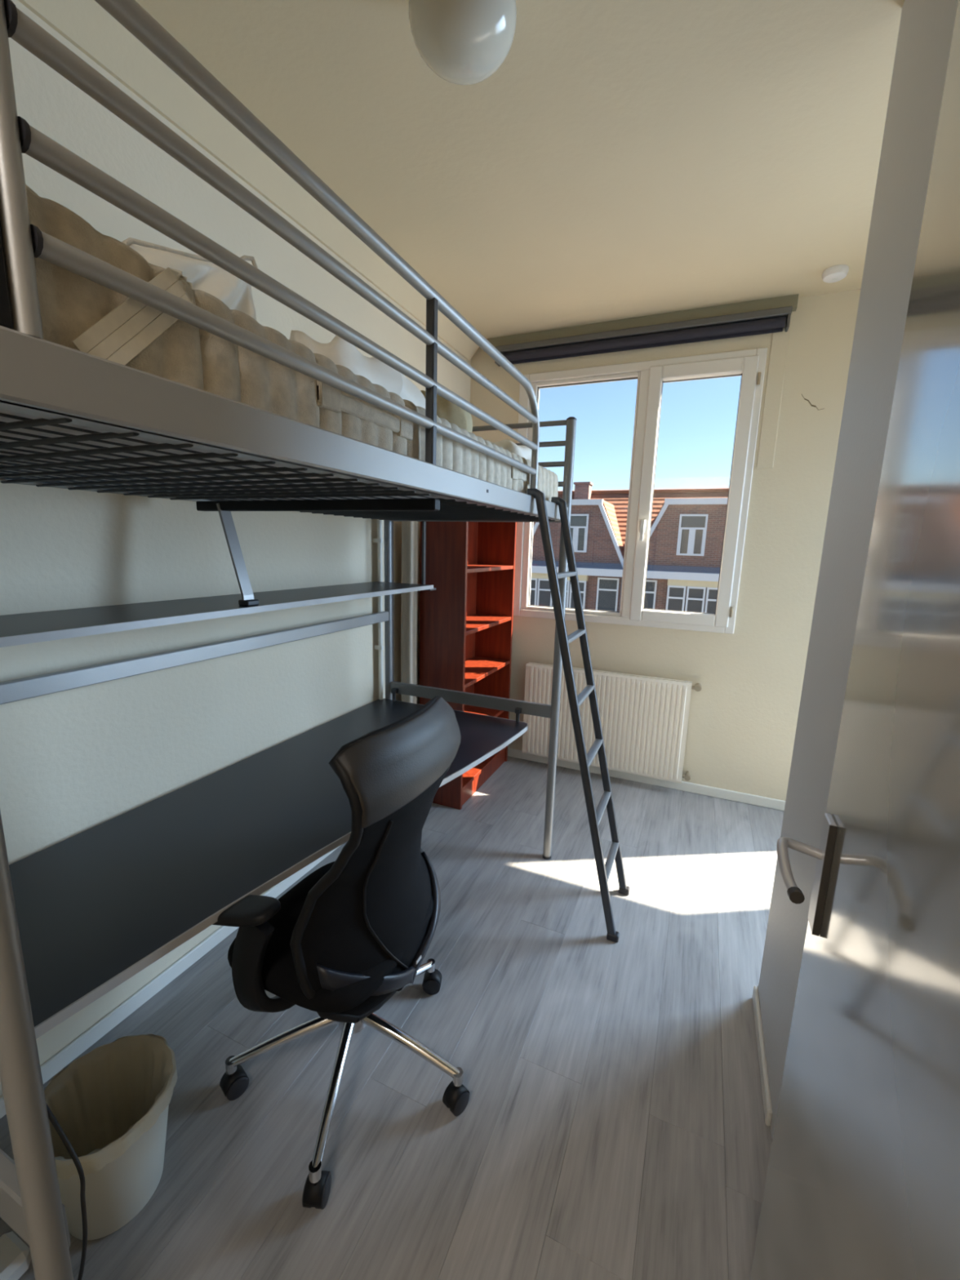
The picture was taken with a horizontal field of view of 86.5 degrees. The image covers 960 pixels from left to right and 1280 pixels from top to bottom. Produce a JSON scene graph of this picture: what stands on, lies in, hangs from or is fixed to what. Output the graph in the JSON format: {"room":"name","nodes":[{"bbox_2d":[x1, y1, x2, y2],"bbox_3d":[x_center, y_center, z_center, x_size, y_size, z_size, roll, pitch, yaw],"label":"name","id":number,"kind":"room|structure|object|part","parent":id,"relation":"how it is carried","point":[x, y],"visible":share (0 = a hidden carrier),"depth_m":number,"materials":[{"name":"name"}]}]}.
{"room":"bedroom","nodes":[
{"label":"bedroom","id":0,"kind":"room"},
{"bbox_2d":[0,0,471,1097],"bbox_3d":[-0.819,-0.315,2.165,0.150,2.812,3.470,6,11,23],"label":"wall","id":1,"kind":"structure","parent":0,"point":[73,762],"depth_m":1.58,"materials":[{"name":"paint"}]},
{"bbox_2d":[0,844,341,1118],"bbox_3d":[-0.780,1.036,2.382,0.014,0.055,3.270,6,11,23],"label":"baseboard","id":2,"kind":"structure","parent":1,"relation":"attached to","point":[67,1055],"depth_m":1.65,"materials":[{"name":"white"}]},
{"bbox_2d":[17,0,479,360],"bbox_3d":[-0.670,-1.625,1.848,0.115,0.115,3.225,6,11,23],"label":"trim","id":3,"kind":"structure","parent":1,"relation":"attached to","point":[85,24],"depth_m":1.56,"materials":[{"name":"paint"}]},
{"bbox_2d":[373,519,383,699],"bbox_3d":[-0.533,0.123,2.692,0.047,1.750,0.022,6,11,23],"label":"pipe","id":4,"kind":"object","parent":1,"relation":"attached to","point":[379,540],"visible":0.61,"depth_m":2.63,"materials":[{"name":"white metal"}]},
{"bbox_2d":[391,520,394,681],"bbox_3d":[-0.490,0.108,2.804,0.035,1.740,0.015,6,11,23],"label":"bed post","id":5,"kind":"object","parent":1,"relation":"attached to","point":[392,521],"visible":0.04,"depth_m":2.75,"materials":[{"name":"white wood"}]},
{"bbox_2d":[400,520,417,703],"bbox_3d":[-0.397,0.090,2.860,0.092,1.720,0.081,6,11,23],"label":"pipe","id":6,"kind":"object","parent":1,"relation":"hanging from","point":[409,529],"visible":0.56,"depth_m":2.78,"materials":[{"name":"white metal"}]},
{"bbox_2d":[0,755,784,1279],"bbox_3d":[0.887,1.507,0.919,4.800,0.250,5.100,6,11,23],"label":"floor","id":7,"kind":"structure","parent":0,"point":[612,1126],"depth_m":1.44,"materials":[{"name":"grey"}]},
{"bbox_2d":[0,1231,31,1279],"bbox_3d":[-0.983,1.282,1.038,0.090,0.050,0.085,6,11,23],"label":"power adapter","id":8,"kind":"object","parent":7,"relation":"on","point":[15,1258],"visible":0.96,"depth_m":1.04,"materials":[{"name":"white plastic"}]},
{"bbox_2d":[44,1033,177,1239],"bbox_3d":[-0.843,1.142,1.166,0.277,0.281,0.276,6,11,23],"label":"waste bin","id":9,"kind":"object","parent":7,"relation":"on","point":[111,1103],"visible":0.78,"depth_m":1.17,"materials":[{"name":"white plastic"}]},
{"bbox_2d":[0,0,576,1279],"bbox_3d":[-0.476,0.179,1.598,0.976,2.040,2.066,6,11,23],"label":"bed","id":10,"kind":"object","parent":7,"relation":"on","point":[82,914],"visible":0.84,"depth_m":0.99,"materials":[{"name":"grey metal"}]},
{"bbox_3d":[-0.414,-0.423,0.405,0.018,0.318,0.031,6,11,23],"label":"guard post","id":11,"kind":"part","parent":10,"relation":"part of","materials":[{"name":"black metal"}]},
{"bbox_3d":[-0.400,-0.436,0.427,0.021,0.336,0.020,6,11,23],"label":"guard post","id":12,"kind":"part","parent":10,"relation":"part of","materials":[{"name":"silver metal"}]},
{"bbox_3d":[-0.456,0.382,0.499,0.029,2.018,0.029,6,11,23],"label":"leg","id":13,"kind":"part","parent":10,"relation":"part of","materials":[{"name":"grey metal"}]},
{"bbox_2d":[45,1102,87,1279],"bbox_3d":[-0.851,0.995,0.933,0.407,0.658,0.038,6,11,23],"label":"power cable","id":14,"kind":"object","parent":10,"relation":"hanging from","point":[51,1117],"visible":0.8,"depth_m":0.85,"materials":[{"name":"black rubber"}]},
{"bbox_3d":[-0.853,-0.475,1.655,0.057,0.059,1.982,6,11,23],"label":"rail","id":15,"kind":"part","parent":10,"relation":"part of","materials":[{"name":"black metal"}]},
{"bbox_3d":[-0.100,-0.630,1.082,0.022,0.022,1.460,6,11,23],"label":"guard rail","id":16,"kind":"part","parent":10,"relation":"part of","materials":[{"name":"silver metal"}]},
{"bbox_2d":[0,184,558,502],"bbox_3d":[-0.446,-0.512,1.465,0.876,0.206,1.969,6,11,23],"label":"mattress","id":17,"kind":"object","parent":10,"relation":"on","point":[70,303],"visible":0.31,"depth_m":0.70,"materials":[{"name":"beige fabric"}]},
{"bbox_2d":[71,266,193,364],"bbox_3d":[-0.379,-0.366,0.616,0.070,0.160,0.246,1,11,-6],"label":"strap","id":18,"kind":"object","parent":17,"relation":"on","point":[130,327],"visible":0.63,"depth_m":0.55,"materials":[{"name":"beige fabric"}]},
{"bbox_2d":[121,237,257,319],"bbox_3d":[-0.503,-0.571,0.791,0.071,0.192,0.362,6,11,23],"label":"plastic bag","id":19,"kind":"object","parent":17,"relation":"on","point":[207,277],"visible":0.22,"depth_m":0.84,"materials":[{"name":"beige plastic"}]},
{"bbox_2d":[289,329,425,408],"bbox_3d":[-0.306,-0.648,1.323,0.251,0.158,0.538,6,11,23],"label":"pillow","id":20,"kind":"object","parent":17,"relation":"on","point":[340,352],"visible":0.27,"depth_m":1.18,"materials":[{"name":"white fabric"}]},
{"bbox_3d":[-0.203,-0.421,0.951,0.012,0.040,0.285,6,11,23],"label":"carry handle","id":21,"kind":"part","parent":17,"relation":"part of","materials":[{"name":"beige fabric"}]},
{"bbox_2d":[421,390,472,432],"bbox_3d":[-0.147,-0.750,1.775,0.224,0.204,0.242,6,11,23],"label":"pillow","id":22,"kind":"object","parent":17,"relation":"on","point":[452,413],"visible":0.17,"depth_m":1.67,"materials":[{"name":"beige fabric"}]},
{"bbox_2d":[488,439,531,462],"bbox_3d":[0.086,-0.732,2.019,0.248,0.090,0.293,6,11,23],"label":"sheet","id":23,"kind":"object","parent":17,"relation":"on","point":[524,451],"visible":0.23,"depth_m":1.90,"materials":[{"name":"white fabric"}]},
{"bbox_3d":[0.141,-0.555,1.725,0.012,0.040,0.200,6,11,23],"label":"carry handle","id":24,"kind":"part","parent":17,"relation":"part of","materials":[{"name":"beige fabric"}]},
{"bbox_3d":[-0.102,-0.548,1.097,0.022,0.022,1.460,6,11,23],"label":"guard rail","id":25,"kind":"part","parent":10,"relation":"part of","materials":[{"name":"silver metal"}]},
{"bbox_3d":[-0.046,-0.389,1.311,0.057,0.059,1.982,6,11,23],"label":"rail","id":26,"kind":"part","parent":10,"relation":"part of","materials":[{"name":"silver metal"}]},
{"bbox_3d":[-0.104,-0.468,1.112,0.022,0.022,1.460,6,11,23],"label":"guard rail","id":27,"kind":"part","parent":10,"relation":"part of","materials":[{"name":"silver metal"}]},
{"bbox_3d":[-0.123,-0.535,1.052,0.024,0.378,1.588,6,11,23],"label":"guard rail","id":28,"kind":"part","parent":10,"relation":"part of","materials":[{"name":"silver metal"}]},
{"bbox_3d":[-0.480,-0.023,2.686,0.041,2.018,0.041,6,11,23],"label":"leg","id":29,"kind":"part","parent":10,"relation":"part of","materials":[{"name":"grey metal"}]},
{"bbox_3d":[-0.104,-0.541,1.094,0.020,0.356,0.020,6,11,23],"label":"guard post","id":30,"kind":"part","parent":10,"relation":"part of","materials":[{"name":"grey metal"}]},
{"bbox_3d":[-0.045,-0.588,2.394,0.879,0.063,0.024,6,11,23],"label":"rail","id":31,"kind":"part","parent":10,"relation":"part of","materials":[{"name":"grey metal"}]},
{"bbox_3d":[0.357,0.066,2.329,0.041,2.018,0.041,6,11,23],"label":"leg","id":32,"kind":"part","parent":10,"relation":"part of","materials":[{"name":"grey metal"}]},
{"bbox_2d":[212,696,469,1209],"bbox_3d":[-0.333,0.706,1.398,0.671,1.084,0.682,6,11,23],"label":"office chair","id":33,"kind":"object","parent":7,"relation":"on","point":[359,929],"visible":0.97,"depth_m":1.22,"materials":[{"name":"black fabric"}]},
{"bbox_3d":[-0.564,0.621,1.176,0.241,0.085,0.086,6,11,23],"label":"armrest","id":34,"kind":"part","parent":33,"relation":"part of","materials":[{"name":"black plastic"}]},
{"bbox_3d":[-0.542,1.111,1.420,0.307,0.114,0.032,-2,11,-16],"label":"leg","id":35,"kind":"part","parent":33,"relation":"part of","materials":[{"name":"silver metal"}]},
{"bbox_3d":[-0.397,0.792,1.432,0.450,0.084,0.490,6,11,23],"label":"seat","id":36,"kind":"part","parent":33,"relation":"part of","materials":[{"name":"black fabric"}]},
{"bbox_3d":[-0.369,1.140,1.290,0.032,0.114,0.307,2,10,1],"label":"leg","id":37,"kind":"part","parent":33,"relation":"part of","materials":[{"name":"silver metal"}]},
{"bbox_3d":[-0.236,0.546,1.363,0.186,0.752,0.571,6,11,23],"label":"frame","id":38,"kind":"part","parent":33,"relation":"part of","materials":[{"name":"black plastic"}]},
{"bbox_2d":[419,521,516,809],"bbox_3d":[-0.061,0.062,3.184,0.275,1.715,0.770,6,11,23],"label":"bookcase","id":39,"kind":"object","parent":7,"relation":"on","point":[466,624],"visible":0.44,"depth_m":3.06,"materials":[{"name":"brown wood"}]},
{"bbox_3d":[-0.211,0.121,2.847,0.275,1.715,0.022,6,11,23],"label":"panel","id":40,"kind":"part","parent":39,"relation":"part of","materials":[{"name":"brown wood"}]},
{"bbox_3d":[-0.181,0.060,3.238,0.007,1.693,0.726,6,11,23],"label":"panel","id":41,"kind":"part","parent":39,"relation":"part of","materials":[{"name":"brown wood"}]},
{"bbox_3d":[-0.071,0.508,3.266,0.261,0.022,0.726,6,11,23],"label":"shelf","id":42,"kind":"part","parent":39,"relation":"part of","materials":[{"name":"brown wood"}]},
{"bbox_3d":[-0.079,0.796,3.319,0.261,0.022,0.726,6,11,23],"label":"shelf","id":43,"kind":"part","parent":39,"relation":"part of","materials":[{"name":"brown wood"}]},
{"bbox_3d":[-0.062,0.194,3.208,0.261,0.022,0.726,6,11,23],"label":"shelf","id":44,"kind":"part","parent":39,"relation":"part of","materials":[{"name":"brown wood"}]},
{"bbox_3d":[-0.054,-0.101,3.153,0.261,0.022,0.726,6,11,23],"label":"shelf","id":45,"kind":"part","parent":39,"relation":"part of","materials":[{"name":"brown wood"}]},
{"bbox_3d":[-0.045,-0.435,3.091,0.261,0.022,0.726,6,11,23],"label":"shelf","id":46,"kind":"part","parent":39,"relation":"part of","materials":[{"name":"brown wood"}]},
{"bbox_3d":[0.089,0.004,3.522,0.275,1.715,0.022,6,11,23],"label":"panel","id":47,"kind":"part","parent":39,"relation":"part of","materials":[{"name":"brown wood"}]},
{"bbox_2d":[527,488,630,942],"bbox_3d":[0.414,0.302,2.012,0.417,1.696,0.418,6,11,23],"label":"ladder","id":48,"kind":"object","parent":7,"relation":"on","point":[603,869],"visible":0.98,"depth_m":1.96,"materials":[{"name":"grey metal"}]},
{"bbox_2d":[135,0,904,338],"bbox_3d":[0.958,-1.462,0.346,4.800,0.200,5.050,6,11,23],"label":"ceiling","id":49,"kind":"structure","parent":0,"point":[622,159],"depth_m":1.64,"materials":[{"name":"paint"}]},
{"bbox_2d":[408,0,516,84],"bbox_3d":[-0.040,-1.446,1.186,0.250,0.190,0.250,6,11,23],"label":"ceiling lamp","id":50,"kind":"object","parent":49,"relation":"attached to","point":[461,42],"visible":1,"depth_m":1.16,"materials":[{"name":"beige glass"}]},
{"bbox_2d":[822,264,848,283],"bbox_3d":[1.651,-1.698,2.374,0.104,0.038,0.104,6,11,23],"label":"smoke detector","id":51,"kind":"object","parent":49,"relation":"attached to","point":[834,273],"visible":1,"depth_m":2.35,"materials":[{"name":"white plastic"}]},
{"bbox_2d":[470,288,860,800],"bbox_3d":[1.917,-0.359,2.808,4.650,2.812,0.101,6,11,23],"label":"wall","id":52,"kind":"structure","parent":0,"point":[743,718],"depth_m":2.94,"materials":[{"name":"paint"}]},
{"bbox_2d":[522,662,701,783],"bbox_3d":[0.822,0.521,3.333,1.095,0.637,0.104,6,11,23],"label":"panel radiator","id":53,"kind":"object","parent":52,"relation":"attached to","point":[644,719],"visible":0.85,"depth_m":3.24,"materials":[{"name":"white metal"}]},
{"bbox_2d":[513,347,767,634],"bbox_3d":[0.891,-0.848,3.173,1.430,1.590,0.233,6,11,23],"label":"window","id":54,"kind":"structure","parent":52,"relation":"in","point":[750,364],"depth_m":3.01,"materials":[{"name":"white plastic"}]},
{"bbox_3d":[0.976,-0.661,3.068,0.032,0.125,0.053,6,11,23],"label":"handle","id":55,"kind":"part","parent":54,"relation":"part of","materials":[{"name":"white plastic"}]},
{"bbox_3d":[1.230,-0.830,3.001,0.560,1.475,0.087,6,11,23],"label":"opening sash","id":56,"kind":"part","parent":54,"relation":"part of","materials":[{"name":"white plastic"}]},
{"bbox_2d":[486,293,798,346],"bbox_3d":[0.836,-1.815,2.957,1.730,0.062,0.045,6,11,23],"label":"trim","id":57,"kind":"structure","parent":52,"relation":"attached to","point":[792,300],"depth_m":2.87,"materials":[{"name":"beige paint"}]},
{"bbox_2d":[494,306,792,366],"bbox_3d":[0.848,-1.732,2.947,1.637,0.098,0.071,6,11,23],"label":"roller blind","id":58,"kind":"object","parent":52,"relation":"attached to","point":[771,320],"visible":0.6,"depth_m":2.87,"materials":[{"name":"grey fabric"}]},
{"bbox_2d":[507,747,785,810],"bbox_3d":[1.867,0.990,3.001,4.330,0.062,0.014,6,11,23],"label":"baseboard","id":59,"kind":"structure","parent":52,"relation":"attached to","point":[769,802],"depth_m":3.24,"materials":[{"name":"white wood"}]},
{"bbox_2d":[756,313,791,468],"bbox_3d":[1.573,-1.323,2.735,0.080,0.770,0.008,6,11,23],"label":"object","id":60,"kind":"structure","parent":52,"relation":"attached to","point":[780,340],"depth_m":2.74,"materials":[{"name":"paint"}]},
{"bbox_3d":[-0.582,0.047,0.244,1.853,2.812,0.120,6,11,23],"label":"wall","id":61,"kind":"structure","parent":0,"visible":0},
{"bbox_2d":[749,0,959,1279],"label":"door","id":62,"kind":"structure","parent":61,"relation":"in","point":[863,1179],"depth_m":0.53,"materials":[{"name":"grey paint"}]},
{"bbox_2d":[752,985,772,1126],"bbox_3d":[0.854,1.237,1.551,0.012,0.050,0.438,6,11,23],"label":"baseboard","id":63,"kind":"structure","parent":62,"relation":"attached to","point":[767,1108],"depth_m":1.50,"materials":[{"name":"white"}]},
{"bbox_3d":[0.438,0.305,0.689,0.063,0.026,0.122,6,11,23],"label":"lever","id":64,"kind":"part","parent":62,"relation":"part of","materials":[{"name":"silver metal"}]},
{"bbox_3d":[0.489,0.335,0.731,0.009,0.172,0.037,6,11,23],"label":"handle plate","id":65,"kind":"part","parent":62,"relation":"part of","materials":[{"name":"silver metal"}]},
{"label":"outside","id":66,"kind":"structure","parent":0,"visible":0},
{"bbox_3d":[12.507,3.497,30.222,120.000,0.200,56.500,6,11,23],"label":"ground","id":67,"kind":"structure","parent":66,"visible":0},
{"bbox_2d":[529,481,629,611],"bbox_3d":[4.356,-1.313,23.070,4.660,11.420,4.450,6,11,23],"label":"house","id":68,"kind":"structure","parent":67,"relation":"on","point":[598,518],"depth_m":20.76,"materials":[{"name":"brown brick"}]},
{"bbox_3d":[2.103,-1.752,21.790,0.507,0.786,0.010,6,11,23],"label":"pane","id":69,"kind":"part","parent":68,"relation":"part of","materials":[{"name":"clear glass"}]},
{"bbox_3d":[2.121,-2.381,21.674,0.507,0.354,0.010,6,11,23],"label":"pane","id":70,"kind":"part","parent":68,"relation":"part of","materials":[{"name":"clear glass"}]},
{"bbox_3d":[2.733,-1.685,21.522,0.507,0.786,0.010,6,11,23],"label":"pane","id":71,"kind":"part","parent":68,"relation":"part of","materials":[{"name":"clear glass"}]},
{"bbox_3d":[2.750,-2.314,21.406,0.507,0.354,0.010,6,11,23],"label":"pane","id":72,"kind":"part","parent":68,"relation":"part of","materials":[{"name":"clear glass"}]},
{"bbox_3d":[3.675,-4.131,20.902,0.255,0.892,0.010,6,11,23],"label":"pane","id":73,"kind":"part","parent":68,"relation":"part of","materials":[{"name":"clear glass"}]},
{"bbox_3d":[3.992,-1.551,20.986,0.507,0.786,0.010,6,11,23],"label":"pane","id":74,"kind":"part","parent":68,"relation":"part of","materials":[{"name":"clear glass"}]},
{"bbox_3d":[3.604,-2.839,20.924,4.620,0.280,0.450,6,11,23],"label":"cornice","id":75,"kind":"part","parent":68,"relation":"part of","materials":[{"name":"white"}]},
{"bbox_3d":[4.009,-2.180,20.869,0.507,0.354,0.010,6,11,23],"label":"pane","id":76,"kind":"part","parent":68,"relation":"part of","materials":[{"name":"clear glass"}]},
{"bbox_3d":[3.912,-4.816,20.678,0.830,0.408,0.010,6,11,23],"label":"pane","id":77,"kind":"part","parent":68,"relation":"part of","materials":[{"name":"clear glass"}]},
{"bbox_3d":[4.109,-4.085,20.717,0.255,0.892,0.010,6,11,23],"label":"pane","id":78,"kind":"part","parent":68,"relation":"part of","materials":[{"name":"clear glass"}]},
{"bbox_3d":[5.145,-1.580,20.690,0.710,0.832,0.010,6,11,23],"label":"pane","id":79,"kind":"part","parent":68,"relation":"part of","materials":[{"name":"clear glass"}]},
{"bbox_3d":[5.163,-2.243,20.567,0.710,0.378,0.010,6,11,23],"label":"pane","id":80,"kind":"part","parent":68,"relation":"part of","materials":[{"name":"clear glass"}]},
{"bbox_2d":[644,488,728,613],"bbox_3d":[8.642,-0.715,21.268,4.660,11.130,4.450,6,11,23],"label":"house","id":81,"kind":"structure","parent":67,"relation":"on","point":[687,526],"depth_m":19.21,"materials":[{"name":"brown brick"}]},
{"bbox_3d":[6.459,-1.440,20.130,0.710,0.832,0.010,6,11,23],"label":"pane","id":82,"kind":"part","parent":81,"relation":"part of","materials":[{"name":"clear glass"}]},
{"bbox_3d":[6.477,-2.103,20.007,0.710,0.378,0.010,6,11,23],"label":"pane","id":83,"kind":"part","parent":81,"relation":"part of","materials":[{"name":"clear glass"}]},
{"bbox_3d":[7.446,-1.184,19.514,0.507,0.786,0.010,6,11,23],"label":"pane","id":84,"kind":"part","parent":81,"relation":"part of","materials":[{"name":"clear glass"}]},
{"bbox_3d":[7.463,-1.813,19.397,0.507,0.354,0.010,6,11,23],"label":"pane","id":85,"kind":"part","parent":81,"relation":"part of","materials":[{"name":"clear glass"}]},
{"bbox_3d":[7.894,-2.383,19.096,4.620,0.280,0.450,6,11,23],"label":"cornice","id":86,"kind":"part","parent":81,"relation":"part of","materials":[{"name":"white"}]},
{"bbox_3d":[7.689,-3.704,19.191,0.255,0.892,0.010,6,11,23],"label":"pane","id":87,"kind":"part","parent":81,"relation":"part of","materials":[{"name":"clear glass"}]},
{"bbox_3d":[7.926,-4.389,18.967,0.830,0.408,0.010,6,11,23],"label":"pane","id":88,"kind":"part","parent":81,"relation":"part of","materials":[{"name":"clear glass"}]},
{"bbox_3d":[8.075,-1.117,19.246,0.507,0.786,0.010,6,11,23],"label":"pane","id":89,"kind":"part","parent":81,"relation":"part of","materials":[{"name":"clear glass"}]},
{"bbox_3d":[8.092,-1.746,19.129,0.507,0.354,0.010,6,11,23],"label":"pane","id":90,"kind":"part","parent":81,"relation":"part of","materials":[{"name":"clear glass"}]},
{"bbox_3d":[8.124,-3.658,19.006,0.255,0.892,0.010,6,11,23],"label":"pane","id":91,"kind":"part","parent":81,"relation":"part of","materials":[{"name":"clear glass"}]},
{"bbox_3d":[8.705,-1.050,18.977,0.507,0.786,0.010,6,11,23],"label":"pane","id":92,"kind":"part","parent":81,"relation":"part of","materials":[{"name":"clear glass"}]},
{"bbox_3d":[8.722,-1.679,18.861,0.507,0.354,0.010,6,11,23],"label":"pane","id":93,"kind":"part","parent":81,"relation":"part of","materials":[{"name":"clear glass"}]}
]}

